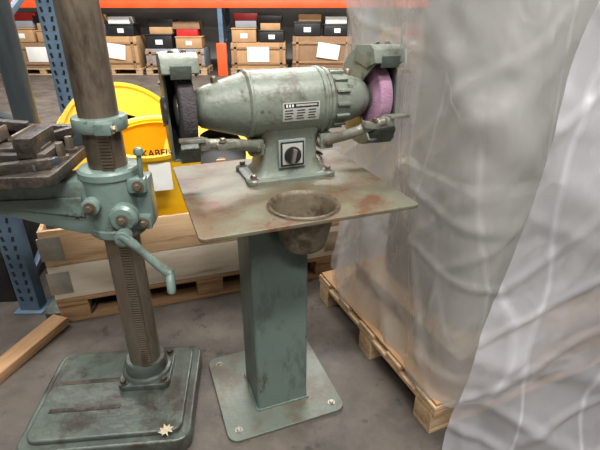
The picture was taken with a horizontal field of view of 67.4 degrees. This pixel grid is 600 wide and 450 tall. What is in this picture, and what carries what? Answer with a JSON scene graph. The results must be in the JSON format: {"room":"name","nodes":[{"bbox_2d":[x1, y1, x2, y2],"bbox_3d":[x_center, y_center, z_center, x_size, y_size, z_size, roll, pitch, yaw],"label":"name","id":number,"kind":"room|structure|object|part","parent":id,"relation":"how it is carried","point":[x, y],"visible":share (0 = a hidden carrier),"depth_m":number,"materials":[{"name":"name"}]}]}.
{"room":"warehouse","nodes":[
{"label":"warehouse","id":0,"kind":"room"},
{"bbox_2d":[15,8,427,58],"bbox_3d":[-2.000,-7.592,12.486,18.000,5.600,0.100,0,26,0],"label":"wall","id":1,"kind":"structure","parent":0,"point":[209,17],"depth_m":13.14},
{"bbox_2d":[0,59,599,449],"bbox_3d":[-2.000,-0.953,5.376,18.000,0.100,18.500,0,26,0],"label":"floor","id":2,"kind":"structure","parent":0,"point":[376,413],"depth_m":2.03,"materials":[{"name":"concrete"}]},
{"bbox_2d":[0,219,45,301],"bbox_3d":[-1.969,0.006,2.551,0.840,0.652,0.650,-2,26,-4],"label":"crate","id":3,"kind":"object","parent":2,"relation":"on","point":[7,293],"visible":0.14,"depth_m":2.44,"materials":[{"name":"black plastic"}]},
{"bbox_2d":[14,13,51,74],"bbox_3d":[-5.950,-4.233,10.504,1.300,1.300,0.807,0,26,0],"label":"pallet","id":4,"kind":"object","parent":2,"relation":"on","point":[28,25],"visible":0.36,"depth_m":10.17,"materials":[{"name":"brown wood"}]},
{"bbox_2d":[0,314,68,383],"bbox_3d":[-1.260,0.566,2.079,0.090,0.059,0.421,8,27,16],"label":"plank","id":5,"kind":"object","parent":2,"relation":"on","point":[22,351],"visible":1,"depth_m":2.07,"materials":[{"name":"brown wood"}]},
{"bbox_2d":[0,0,72,313],"bbox_3d":[-1.445,-0.937,2.263,0.156,2.600,1.085,-1,26,-3],"label":"frame","id":6,"kind":"object","parent":2,"relation":"on","point":[22,267],"visible":0.5,"depth_m":2.34,"materials":[{"name":"paint"}]},
{"bbox_3d":[-1.420,-0.728,1.835,0.104,2.600,0.072,0,26,0],"label":"post","id":7,"kind":"part","parent":6,"relation":"part of","materials":[{"name":"blue metal"}]},
{"bbox_3d":[-1.470,-1.145,2.689,0.104,2.600,0.072,0,26,0],"label":"post","id":8,"kind":"part","parent":6,"relation":"part of","materials":[{"name":"blue metal"}]},
{"bbox_2d":[45,296,101,318],"bbox_3d":[-1.200,0.413,2.404,0.240,0.050,0.240,-4,26,-9],"label":"foot","id":9,"kind":"object","parent":2,"relation":"on","point":[52,308],"visible":0.29,"depth_m":2.33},
{"bbox_2d":[0,0,57,229],"bbox_3d":[-1.200,-0.441,1.988,0.100,1.850,0.100,-4,26,-9],"label":"post","id":10,"kind":"object","parent":9,"relation":"on","point":[13,68],"visible":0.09,"depth_m":1.86,"materials":[{"name":"metal"}]},
{"bbox_2d":[0,0,201,449],"bbox_3d":[-0.815,-0.331,1.340,0.970,2.320,0.590,-3,26,-5],"label":"press","id":11,"kind":"object","parent":2,"relation":"on","point":[114,400],"visible":1,"depth_m":1.50,"materials":[{"name":"teal paint"}]},
{"bbox_3d":[-0.946,-0.069,1.492,0.546,0.193,0.130,-3,26,-5],"label":"table arm","id":12,"kind":"part","parent":11,"relation":"part of","materials":[{"name":"teal paint"}]},
{"bbox_3d":[-0.505,-0.229,1.404,0.032,0.030,0.032,-3,26,-5],"label":"clamp lever knob","id":13,"kind":"part","parent":11,"relation":"part of","materials":[{"name":"teal paint"}]},
{"bbox_3d":[-0.508,-0.187,1.427,0.023,0.076,0.016,20,32,34],"label":"clamp lever","id":14,"kind":"part","parent":11,"relation":"part of","materials":[{"name":"teal paint"}]},
{"bbox_3d":[-0.498,0.096,1.452,0.156,0.173,0.036,-1,26,-2],"label":"crank handle","id":15,"kind":"part","parent":11,"relation":"part of","materials":[{"name":"teal paint"}]},
{"bbox_2d":[123,345,171,384],"bbox_3d":[-0.625,0.557,1.835,0.200,0.070,0.200,-3,26,-5],"label":"socket","id":16,"kind":"object","parent":11,"relation":"attached to","point":[157,372],"depth_m":1.78,"materials":[{"name":"teal paint"}]},
{"bbox_2d":[158,424,173,435],"bbox_3d":[-0.476,0.728,1.598,0.052,0.006,0.051,2,26,3],"label":"dry leaf","id":17,"kind":"object","parent":11,"relation":"on","point":[165,429],"visible":1,"depth_m":1.60,"materials":[{"name":"beige plant"}]},
{"bbox_2d":[102,14,147,74],"bbox_3d":[-4.350,-4.222,10.509,1.400,1.275,0.807,0,26,0],"label":"pallet","id":18,"kind":"object","parent":2,"relation":"on","point":[126,45],"visible":0.49,"depth_m":10.21,"materials":[{"name":"brown wood"}]},
{"bbox_2d":[144,19,212,74],"bbox_3d":[-2.850,-4.175,10.532,1.400,1.170,0.807,0,26,0],"label":"pallet","id":19,"kind":"object","parent":2,"relation":"on","point":[162,37],"visible":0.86,"depth_m":10.19,"materials":[{"name":"brown wood"}]},
{"bbox_2d":[36,159,341,321],"bbox_3d":[-0.615,-0.006,2.726,1.520,0.520,0.845,-8,27,-16],"label":"box","id":20,"kind":"object","parent":2,"relation":"on","point":[77,264],"visible":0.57,"depth_m":2.28,"materials":[{"name":"brown wood"}]},
{"bbox_2d":[56,82,160,169],"bbox_3d":[-1.018,-0.440,2.608,0.720,0.732,0.473,-21,33,-36],"label":"drum","id":21,"kind":"object","parent":20,"relation":"on","point":[135,101],"visible":0.16,"depth_m":2.57,"materials":[{"name":"paint"}]},
{"bbox_2d":[122,115,200,215],"bbox_3d":[-0.750,-0.215,2.417,0.493,0.672,0.584,0,26,0],"label":"drum","id":22,"kind":"object","parent":20,"relation":"on","point":[148,133],"visible":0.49,"depth_m":2.27,"materials":[{"name":"paint"}]},
{"bbox_2d":[163,126,251,163],"bbox_3d":[-0.460,-0.386,2.589,0.616,0.609,0.481,0,26,0],"label":"drum","id":23,"kind":"object","parent":20,"relation":"on","point":[210,156],"visible":0.06,"depth_m":2.68,"materials":[{"name":"paint"}]},
{"bbox_2d":[10,0,428,75],"bbox_3d":[-1.700,-5.651,9.875,13.020,4.400,1.285,0,26,0],"label":"rack","id":24,"kind":"object","parent":2,"relation":"on","point":[222,48],"visible":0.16,"depth_m":9.71,"materials":[{"name":"orange metal"}]},
{"bbox_2d":[230,13,287,74],"bbox_3d":[-0.950,-4.233,10.504,1.300,1.300,0.807,0,26,0],"label":"pallet","id":25,"kind":"object","parent":2,"relation":"on","point":[248,52],"visible":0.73,"depth_m":10.17,"materials":[{"name":"brown wood"}]},
{"bbox_2d":[156,41,417,442],"bbox_3d":[-0.029,0.037,1.705,0.825,1.340,0.698,-9,27,-18],"label":"grinder","id":26,"kind":"object","parent":2,"relation":"on","point":[281,204],"visible":1,"depth_m":1.54,"materials":[{"name":"paint"}]},
{"bbox_2d":[156,50,199,79],"bbox_3d":[-0.372,-0.488,1.361,0.153,0.080,0.177,0,26,0],"label":"hood","id":27,"kind":"object","parent":26,"relation":"attached to","point":[181,65],"depth_m":1.31,"materials":[{"name":"green paint"}]},
{"bbox_3d":[-0.207,-0.249,1.443,0.071,0.100,0.260,21,33,36],"label":"rest arm","id":28,"kind":"part","parent":26,"relation":"part of","materials":[{"name":"metal"}]},
{"bbox_3d":[-0.116,0.673,1.914,0.470,0.012,0.460,-9,27,-18],"label":"floor plate","id":29,"kind":"part","parent":26,"relation":"part of","materials":[{"name":"paint"}]},
{"bbox_2d":[278,138,304,167],"bbox_3d":[-0.029,-0.250,1.573,0.096,0.100,0.055,0,26,0],"label":"switch","id":30,"kind":"object","parent":26,"relation":"attached to","point":[291,151],"depth_m":1.56,"materials":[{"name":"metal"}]},
{"bbox_3d":[-0.057,-0.139,1.576,0.687,0.012,0.644,-9,27,-18],"label":"table plate","id":31,"kind":"part","parent":26,"relation":"part of","materials":[{"name":"grey metal"}]},
{"bbox_2d":[267,190,339,254],"bbox_3d":[0.011,-0.002,1.430,0.228,0.150,0.228,0,26,0],"label":"cup","id":32,"kind":"object","parent":26,"relation":"on","point":[316,210],"depth_m":1.41,"materials":[{"name":"metal"}]},
{"bbox_3d":[0.190,-0.323,1.571,0.260,0.119,0.070,4,26,7],"label":"rest arm","id":33,"kind":"part","parent":26,"relation":"part of","materials":[{"name":"metal"}]},
{"bbox_2d":[354,41,404,67],"bbox_3d":[0.278,-0.599,1.574,0.163,0.083,0.186,0,26,0],"label":"hood","id":34,"kind":"object","parent":26,"relation":"attached to","point":[376,55],"depth_m":1.52,"materials":[{"name":"green paint"}]},
{"bbox_2d":[291,14,351,69],"bbox_3d":[0.500,-4.222,10.509,1.400,1.275,0.807,0,26,0],"label":"pallet","id":35,"kind":"object","parent":2,"relation":"on","point":[327,50],"visible":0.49,"depth_m":10.13,"materials":[{"name":"brown wood"}]},
{"bbox_2d":[381,19,420,74],"bbox_3d":[2.300,-4.175,10.532,1.100,1.170,0.807,0,26,0],"label":"pallet","id":36,"kind":"object","parent":2,"relation":"on","point":[415,65],"visible":0.15,"depth_m":10.34,"materials":[{"name":"brown wood"}]},
{"bbox_2d":[319,0,599,449],"bbox_3d":[1.128,-0.396,1.667,1.651,2.149,1.591,-10,28,-20],"label":"pallet","id":37,"kind":"object","parent":2,"relation":"on","point":[483,296],"visible":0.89,"depth_m":1.68,"materials":[{"name":"translucent plastic film"},{"name":"painted metal"}]}
]}

